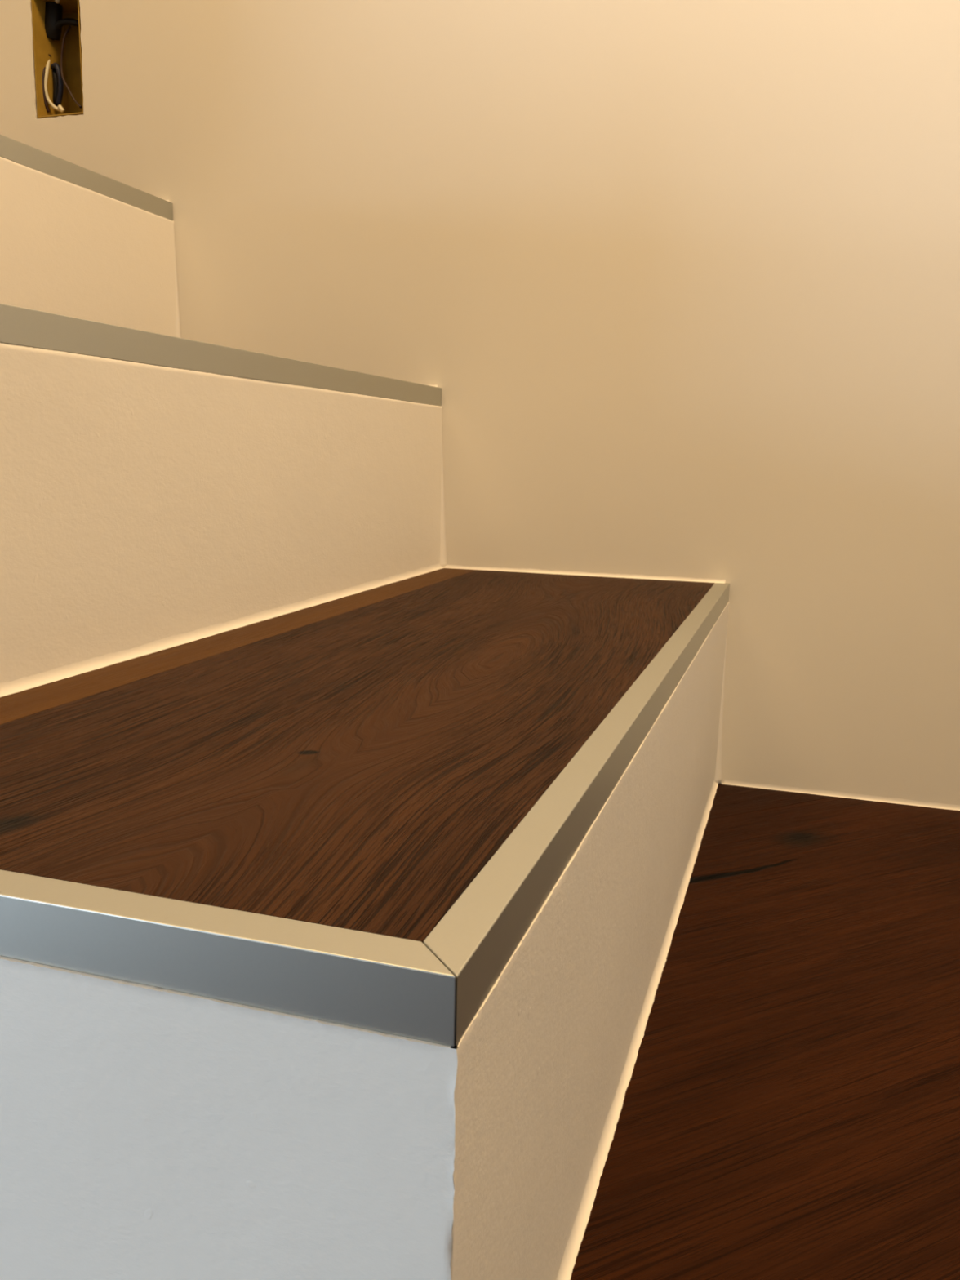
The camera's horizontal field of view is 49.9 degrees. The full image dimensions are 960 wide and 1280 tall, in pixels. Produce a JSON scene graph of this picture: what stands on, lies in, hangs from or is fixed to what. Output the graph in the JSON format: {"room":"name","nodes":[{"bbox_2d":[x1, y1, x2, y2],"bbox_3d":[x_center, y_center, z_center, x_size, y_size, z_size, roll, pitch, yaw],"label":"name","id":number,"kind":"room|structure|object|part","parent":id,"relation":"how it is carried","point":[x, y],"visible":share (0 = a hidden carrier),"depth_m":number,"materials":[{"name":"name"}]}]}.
{"room":"staircase","nodes":[
{"label":"staircase","id":0,"kind":"room"},
{"bbox_2d":[0,0,959,810],"bbox_3d":[0.062,-1.116,0.761,2.870,2.500,0.015,4,11,17],"label":"wall","id":1,"kind":"structure","parent":0,"point":[677,282],"depth_m":0.88,"materials":[{"name":"paint"}]},
{"bbox_2d":[31,0,83,118],"bbox_3d":[-0.408,-0.589,1.025,0.061,0.140,0.044,4,11,17],"label":"electrical box","id":2,"kind":"object","parent":1,"relation":"attached to","point":[56,24],"visible":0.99,"depth_m":1.03,"materials":[{"name":"yellow plastic"}]},
{"bbox_2d":[570,783,959,1279],"bbox_3d":[-0.532,0.449,-0.762,2.870,0.060,3.724,4,11,17],"label":"floor","id":3,"kind":"structure","parent":0,"point":[790,1110],"depth_m":0.50,"materials":[{"name":"brown wood"}]},
{"bbox_2d":[0,134,729,1279],"bbox_3d":[-0.533,-0.288,0.708,1.359,0.867,0.725,4,11,17],"label":"staircase","id":4,"kind":"structure","parent":3,"relation":"on","point":[346,867],"depth_m":0.36,"materials":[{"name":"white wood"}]},
{"bbox_3d":[-0.132,0.155,0.276,0.267,0.164,0.013,4,11,17],"label":"panel","id":5,"kind":"part","parent":4,"relation":"part of","materials":[{"name":"paint"}]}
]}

